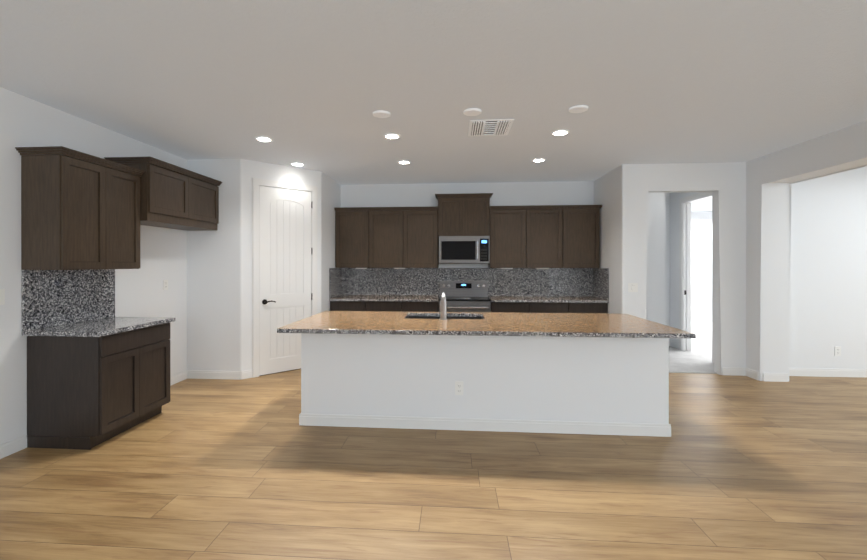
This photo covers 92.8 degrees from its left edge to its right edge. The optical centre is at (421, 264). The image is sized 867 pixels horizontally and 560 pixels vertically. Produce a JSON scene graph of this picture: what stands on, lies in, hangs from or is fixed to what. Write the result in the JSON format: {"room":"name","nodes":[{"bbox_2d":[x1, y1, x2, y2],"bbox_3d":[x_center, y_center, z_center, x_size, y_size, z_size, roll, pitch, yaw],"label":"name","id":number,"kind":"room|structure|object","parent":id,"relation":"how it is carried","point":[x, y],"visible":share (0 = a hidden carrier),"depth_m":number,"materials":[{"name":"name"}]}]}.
{"room":"kitchen","nodes":[
{"label":"kitchen","id":0,"kind":"room"},
{"bbox_2d":[0,87,186,444],"bbox_3d":[-3.331,0.064,1.149,0.150,2.740,8.480,0,0,4],"label":"wall","id":1,"kind":"structure","parent":0,"point":[29,122],"depth_m":3.44,"materials":[{"name":"white paint"}]},
{"bbox_2d":[0,289,4,304],"bbox_3d":[-3.108,0.242,3.008,0.008,0.118,0.118,0,0,4],"label":"light switch","id":2,"kind":"object","parent":1,"relation":"attached to","point":[2,296],"visible":1,"depth_m":3.05,"materials":[{"name":"white plastic"}]},
{"bbox_2d":[0,435,26,458],"bbox_3d":[-3.332,1.385,0.070,0.013,0.100,6.325,0,0,4],"label":"baseboard","id":3,"kind":"structure","parent":1,"relation":"attached to","point":[13,446],"depth_m":3.12,"materials":[{"name":"white wood"}]},
{"bbox_2d":[15,146,144,269],"bbox_3d":[-2.876,-0.423,3.548,0.385,0.935,0.846,0,0,4],"label":"upper cabinet","id":4,"kind":"object","parent":1,"relation":"attached to","point":[80,210],"visible":1,"depth_m":3.29,"materials":[{"name":"brown wood"}]},
{"bbox_2d":[104,156,221,230],"bbox_3d":[-2.759,-0.721,4.537,0.465,0.602,1.226,0,0,4],"label":"upper cabinet","id":5,"kind":"object","parent":1,"relation":"attached to","point":[172,196],"visible":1,"depth_m":4.35,"materials":[{"name":"brown wood"}]},
{"bbox_2d":[163,280,167,289],"bbox_3d":[-2.971,0.240,4.783,0.007,0.118,0.072,0,0,4],"label":"outlet","id":6,"kind":"object","parent":1,"relation":"attached to","point":[165,284],"visible":1,"depth_m":4.78,"materials":[{"name":"white plastic"}]},
{"bbox_2d":[170,370,187,385],"bbox_3d":[-2.983,1.380,4.597,0.014,0.100,1.155,0,0,4],"label":"baseboard","id":7,"kind":"structure","parent":1,"relation":"attached to","point":[179,377],"depth_m":5.00,"materials":[{"name":"white wood"}]},
{"bbox_2d":[187,159,340,370],"bbox_3d":[-2.213,0.059,6.078,1.620,2.740,1.920,0,0,4],"label":"wall","id":8,"kind":"structure","parent":0,"point":[219,298],"depth_m":5.15,"materials":[{"name":"white paint"}]},
{"bbox_2d":[188,370,251,379],"bbox_3d":[-2.530,1.380,5.134,0.774,0.100,0.014,0,0,4],"label":"baseboard","id":9,"kind":"structure","parent":8,"relation":"attached to","point":[192,374],"depth_m":5.13,"materials":[{"name":"white wood"}]},
{"bbox_2d":[252,178,316,377],"bbox_3d":[-1.801,0.170,5.485,0.886,2.519,0.022,0,0,-41],"label":"door frame","id":10,"kind":"structure","parent":8,"relation":"attached to","point":[257,183],"depth_m":5.24,"materials":[{"name":"white wood"}]},
{"bbox_2d":[259,186,310,375],"bbox_3d":[-1.803,0.209,5.487,0.509,2.420,0.509,0,0,4],"label":"pantry door","id":11,"kind":"structure","parent":8,"relation":"in","point":[284,257],"depth_m":5.45,"materials":[{"name":"white wood"}]},
{"bbox_2d":[0,369,866,559],"bbox_3d":[2.573,1.482,3.639,12.000,0.100,14.350,0,0,4],"label":"floor","id":12,"kind":"structure","parent":0,"point":[732,467],"depth_m":2.66,"materials":[{"name":"brown wood"}]},
{"bbox_2d":[27,323,169,449],"bbox_3d":[-2.755,0.994,3.594,0.620,0.875,0.798,0,0,4],"label":"base cabinet","id":13,"kind":"object","parent":12,"relation":"on","point":[86,393],"visible":1,"depth_m":3.22,"materials":[{"name":"brown wood"}]},
{"bbox_2d":[22,269,175,336],"bbox_3d":[-2.743,0.300,3.594,0.643,0.506,0.865,0,0,4],"label":"countertop","id":14,"kind":"structure","parent":13,"relation":"on","point":[76,303],"depth_m":3.50,"materials":[{"name":"stone"}]},
{"bbox_2d":[330,301,369,310],"bbox_3d":[-1.059,0.991,6.490,0.608,0.876,0.620,0,0,4],"label":"base cabinet","id":15,"kind":"object","parent":12,"relation":"on","point":[334,305],"depth_m":6.18,"materials":[{"name":"brown wood"}]},
{"bbox_2d":[329,268,608,302],"bbox_3d":[0.660,0.305,6.342,4.068,0.491,0.648,0,0,4],"label":"backsplash","id":16,"kind":"structure","parent":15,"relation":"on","point":[570,285],"depth_m":6.58,"materials":[{"name":"stone"}]},
{"bbox_2d":[370,301,405,311],"bbox_3d":[-0.550,0.991,6.450,0.674,0.876,0.620,0,0,4],"label":"base cabinet","id":17,"kind":"object","parent":12,"relation":"on","point":[400,306],"depth_m":6.14,"materials":[{"name":"brown wood"}]},
{"bbox_2d":[406,301,438,311],"bbox_3d":[-0.040,0.991,6.411,0.609,0.876,0.620,0,0,4],"label":"base cabinet","id":18,"kind":"object","parent":12,"relation":"on","point":[410,306],"depth_m":6.10,"materials":[{"name":"brown wood"}]},
{"bbox_2d":[438,281,490,311],"bbox_3d":[0.646,0.847,6.305,0.763,1.163,0.673,0,0,4],"label":"range","id":19,"kind":"object","parent":12,"relation":"on","point":[466,296],"visible":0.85,"depth_m":6.53,"materials":[{"name":"silver metal"}]},
{"bbox_2d":[301,333,668,423],"bbox_3d":[0.495,0.993,3.623,3.140,0.878,0.140,0,0,4],"label":"wall","id":20,"kind":"structure","parent":12,"relation":"on","point":[601,379],"depth_m":3.55,"materials":[{"name":"white paint"}]},
{"bbox_2d":[455,381,462,394],"bbox_3d":[0.323,1.073,3.562,0.072,0.118,0.007,0,0,4],"label":"outlet","id":21,"kind":"object","parent":20,"relation":"attached to","point":[458,387],"visible":1,"depth_m":3.56,"materials":[{"name":"white plastic"}]},
{"bbox_2d":[299,413,670,436],"bbox_3d":[0.490,1.382,3.547,3.168,0.100,0.014,0,0,4],"label":"baseboard","id":22,"kind":"structure","parent":20,"relation":"attached to","point":[436,423],"depth_m":3.53,"materials":[{"name":"white wood"}]},
{"bbox_2d":[277,311,695,338],"bbox_3d":[0.485,0.638,3.809,3.210,0.243,1.250,0,0,4],"label":"countertop","id":23,"kind":"structure","parent":20,"relation":"on","point":[620,325],"depth_m":3.48,"materials":[{"name":"stone"}]},
{"bbox_2d":[439,292,446,319],"bbox_3d":[0.205,0.390,3.892,0.074,0.250,0.217,0,0,4],"label":"faucet","id":24,"kind":"object","parent":23,"relation":"on","point":[443,308],"visible":1,"depth_m":3.80,"materials":[{"name":"silver metal"}]},
{"bbox_2d":[491,302,533,312],"bbox_3d":[1.344,0.991,6.304,0.617,0.876,0.620,0,0,4],"label":"base cabinet","id":25,"kind":"object","parent":12,"relation":"on","point":[509,307],"depth_m":6.00,"materials":[{"name":"brown wood"}]},
{"bbox_2d":[534,302,573,312],"bbox_3d":[1.861,0.991,6.264,0.682,0.876,0.620,0,0,4],"label":"base cabinet","id":26,"kind":"object","parent":12,"relation":"on","point":[539,307],"depth_m":5.95,"materials":[{"name":"brown wood"}]},
{"bbox_2d":[574,303,607,312],"bbox_3d":[2.378,0.991,6.224,0.616,0.876,0.620,0,0,4],"label":"base cabinet","id":27,"kind":"object","parent":12,"relation":"on","point":[578,307],"depth_m":5.91,"materials":[{"name":"brown wood"}]},
{"bbox_2d":[669,320,716,373],"bbox_3d":[5.941,1.421,7.897,5.940,0.012,5.340,0,0,4],"label":"floor carpet","id":28,"kind":"object","parent":12,"relation":"on","point":[697,358],"depth_m":6.47,"materials":[{"name":"white carpet"}]},
{"bbox_2d":[691,317,711,320],"bbox_3d":[6.812,1.374,10.350,4.280,0.100,0.013,0,0,4],"label":"baseboard","id":29,"kind":"structure","parent":12,"relation":"on","point":[692,318],"depth_m":10.33,"materials":[{"name":"white wood"}]},
{"bbox_2d":[0,0,866,211],"bbox_3d":[2.573,-1.359,3.636,12.000,0.100,14.350,0,0,4],"label":"ceiling","id":30,"kind":"structure","parent":0,"point":[312,84],"depth_m":2.90,"materials":[{"name":"grey paint"}]},
{"bbox_2d":[255,136,272,141],"bbox_3d":[-1.648,-1.304,4.308,0.170,0.010,0.170,0,0,4],"label":"recessed light","id":31,"kind":"object","parent":30,"relation":"in","point":[263,139],"visible":1,"depth_m":4.29,"materials":[{"name":"white"}]},
{"bbox_2d":[291,162,303,165],"bbox_3d":[-1.625,-1.305,5.389,0.170,0.010,0.170,0,0,4],"label":"recessed light","id":32,"kind":"object","parent":30,"relation":"in","point":[297,164],"visible":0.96,"depth_m":5.38,"materials":[{"name":"white plastic"}]},
{"bbox_2d":[373,110,390,117],"bbox_3d":[-0.350,-1.302,3.586,0.156,0.014,0.156,0,0,4],"label":"ceiling plate","id":33,"kind":"object","parent":30,"relation":"attached to","point":[381,114],"visible":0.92,"depth_m":3.56,"materials":[{"name":"white plastic"}]},
{"bbox_2d":[384,133,400,138],"bbox_3d":[-0.302,-1.304,4.204,0.170,0.010,0.170,0,0,4],"label":"recessed light","id":34,"kind":"object","parent":30,"relation":"in","point":[392,136],"visible":0.96,"depth_m":4.19,"materials":[{"name":"white plastic"}]},
{"bbox_2d":[397,160,410,163],"bbox_3d":[-0.229,-1.305,5.281,0.170,0.010,0.170,0,0,4],"label":"recessed light","id":35,"kind":"object","parent":30,"relation":"in","point":[403,162],"visible":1,"depth_m":5.27,"materials":[{"name":"white plastic"}]},
{"bbox_2d":[463,108,481,115],"bbox_3d":[0.434,-1.301,3.535,0.156,0.014,0.156,0,0,4],"label":"ceiling plate","id":36,"kind":"object","parent":30,"relation":"attached to","point":[472,112],"visible":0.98,"depth_m":3.52,"materials":[{"name":"white plastic"}]},
{"bbox_2d":[468,119,513,135],"bbox_3d":[0.652,-1.302,3.960,0.400,0.013,0.460,0,0,4],"label":"ceiling vent","id":37,"kind":"object","parent":30,"relation":"in","point":[497,127],"visible":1,"depth_m":3.91,"materials":[{"name":"white metal"}]},
{"bbox_2d":[532,158,545,161],"bbox_3d":[1.468,-1.305,5.180,0.170,0.010,0.170,0,0,4],"label":"recessed light","id":38,"kind":"object","parent":30,"relation":"in","point":[538,160],"visible":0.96,"depth_m":5.17,"materials":[{"name":"white plastic"}]},
{"bbox_2d":[551,130,568,135],"bbox_3d":[1.375,-1.304,4.094,0.170,0.010,0.170,0,0,4],"label":"recessed light","id":39,"kind":"object","parent":30,"relation":"in","point":[559,132],"visible":1,"depth_m":4.07,"materials":[{"name":"white"}]},
{"bbox_2d":[569,105,587,112],"bbox_3d":[1.316,-1.301,3.467,0.156,0.014,0.156,0,0,4],"label":"ceiling plate","id":40,"kind":"object","parent":30,"relation":"attached to","point":[579,109],"visible":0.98,"depth_m":3.45,"materials":[{"name":"white plastic"}]},
{"bbox_2d":[341,181,593,267],"bbox_3d":[0.691,0.058,6.741,4.170,2.740,0.150,0,0,4],"label":"wall","id":41,"kind":"structure","parent":0,"point":[504,194],"depth_m":6.66,"materials":[{"name":"white paint"}]},
{"bbox_2d":[335,209,373,267],"bbox_3d":[-1.050,-0.404,6.628,0.604,0.920,0.339,0,0,4],"label":"upper cabinet","id":42,"kind":"object","parent":41,"relation":"attached to","point":[354,228],"depth_m":6.47,"materials":[{"name":"brown wood"}]},
{"bbox_2d":[374,209,409,267],"bbox_3d":[-0.546,-0.404,6.589,0.670,0.920,0.339,0,0,4],"label":"upper cabinet","id":43,"kind":"object","parent":41,"relation":"attached to","point":[391,226],"depth_m":6.42,"materials":[{"name":"brown wood"}]},
{"bbox_2d":[410,209,437,267],"bbox_3d":[-0.042,-0.404,6.550,0.603,0.920,0.339,0,0,4],"label":"upper cabinet","id":44,"kind":"object","parent":41,"relation":"attached to","point":[423,222],"depth_m":6.38,"materials":[{"name":"brown wood"}]},
{"bbox_2d":[435,193,492,236],"bbox_3d":[0.655,-0.755,6.473,0.883,0.643,0.385,0,0,4],"label":"upper cabinet","id":45,"kind":"object","parent":41,"relation":"attached to","point":[467,214],"visible":1,"depth_m":6.33,"materials":[{"name":"brown wood"}]},
{"bbox_2d":[439,236,489,263],"bbox_3d":[0.657,-0.218,6.444,0.764,0.420,0.442,0,0,4],"label":"microwave","id":46,"kind":"object","parent":45,"relation":"attached to","point":[464,249],"visible":1,"depth_m":6.27,"materials":[{"name":"silver metal"}]},
{"bbox_2d":[488,206,529,267],"bbox_3d":[1.358,-0.404,6.442,0.608,0.920,0.339,0,0,4],"label":"upper cabinet","id":47,"kind":"object","parent":41,"relation":"attached to","point":[509,225],"depth_m":6.28,"materials":[{"name":"brown wood"}]},
{"bbox_2d":[530,205,569,267],"bbox_3d":[1.867,-0.404,6.402,0.675,0.920,0.339,0,0,4],"label":"upper cabinet","id":48,"kind":"object","parent":41,"relation":"attached to","point":[549,236],"depth_m":6.24,"materials":[{"name":"brown wood"}]},
{"bbox_2d":[356,268,548,268],"bbox_3d":[0.455,0.068,6.544,3.050,0.022,0.040,0,0,4],"label":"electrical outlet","id":49,"kind":"object","parent":48,"relation":"attached to","point":[501,268],"visible":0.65,"depth_m":6.46,"materials":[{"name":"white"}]},
{"bbox_2d":[570,205,601,267],"bbox_3d":[2.376,-0.404,6.363,0.609,0.920,0.339,0,0,4],"label":"upper cabinet","id":50,"kind":"object","parent":41,"relation":"attached to","point":[584,219],"depth_m":6.20,"materials":[{"name":"brown wood"}]},
{"bbox_2d":[594,167,617,312],"bbox_3d":[2.758,0.059,6.105,0.150,2.740,1.100,0,0,4],"label":"wall","id":51,"kind":"structure","parent":0,"point":[606,186],"depth_m":5.81,"materials":[{"name":"white paint"}]},
{"bbox_2d":[646,193,669,340],"bbox_3d":[3.325,0.058,6.759,0.900,2.740,0.890,0,0,4],"label":"wall","id":52,"kind":"structure","parent":0,"point":[662,298],"depth_m":6.30,"materials":[{"name":"white paint"}]},
{"bbox_2d":[618,162,866,374],"bbox_3d":[5.582,0.060,5.261,5.910,2.740,0.150,0,0,4],"label":"wall","id":53,"kind":"structure","parent":0,"point":[828,287],"depth_m":5.28,"materials":[{"name":"white paint"}]},
{"bbox_2d":[628,283,637,291],"bbox_3d":[2.765,0.306,5.399,0.118,0.118,0.008,0,0,4],"label":"light switch","id":54,"kind":"object","parent":53,"relation":"attached to","point":[632,287],"visible":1,"depth_m":5.40,"materials":[{"name":"white plastic"}]},
{"bbox_2d":[722,367,747,375],"bbox_3d":[4.020,1.380,5.300,0.290,0.100,0.014,0,0,4],"label":"baseboard","id":55,"kind":"structure","parent":53,"relation":"attached to","point":[733,371],"depth_m":5.29,"materials":[{"name":"white wood"}]},
{"bbox_2d":[789,368,866,377],"bbox_3d":[6.525,1.380,5.137,4.050,0.100,0.013,0,0,4],"label":"baseboard","id":56,"kind":"structure","parent":53,"relation":"attached to","point":[816,372],"depth_m":5.24,"materials":[{"name":"white wood"}]},
{"bbox_2d":[835,346,840,355],"bbox_3d":[5.284,1.105,5.235,0.072,0.118,0.007,0,0,4],"label":"outlet","id":57,"kind":"object","parent":53,"relation":"attached to","point":[837,350],"visible":1,"depth_m":5.23,"materials":[{"name":"white plastic"}]},
{"bbox_2d":[670,120,866,381],"bbox_3d":[4.061,0.064,1.802,0.350,2.740,10.920,0,0,4],"label":"wall","id":58,"kind":"structure","parent":0,"point":[771,178],"depth_m":5.04,"materials":[{"name":"white paint"}]},
{"bbox_2d":[679,192,713,362],"bbox_3d":[4.287,0.173,6.338,0.139,2.510,0.940,0,0,4],"label":"door frame","id":59,"kind":"structure","parent":58,"relation":"attached to","point":[685,265],"depth_m":6.72,"materials":[{"name":"white wood"}]},
{"bbox_2d":[763,373,791,381],"bbox_3d":[4.315,1.380,5.027,0.280,0.100,0.013,0,0,4],"label":"baseboard","id":60,"kind":"structure","parent":58,"relation":"attached to","point":[772,377],"depth_m":5.02,"materials":[{"name":"white wood"}]}
]}

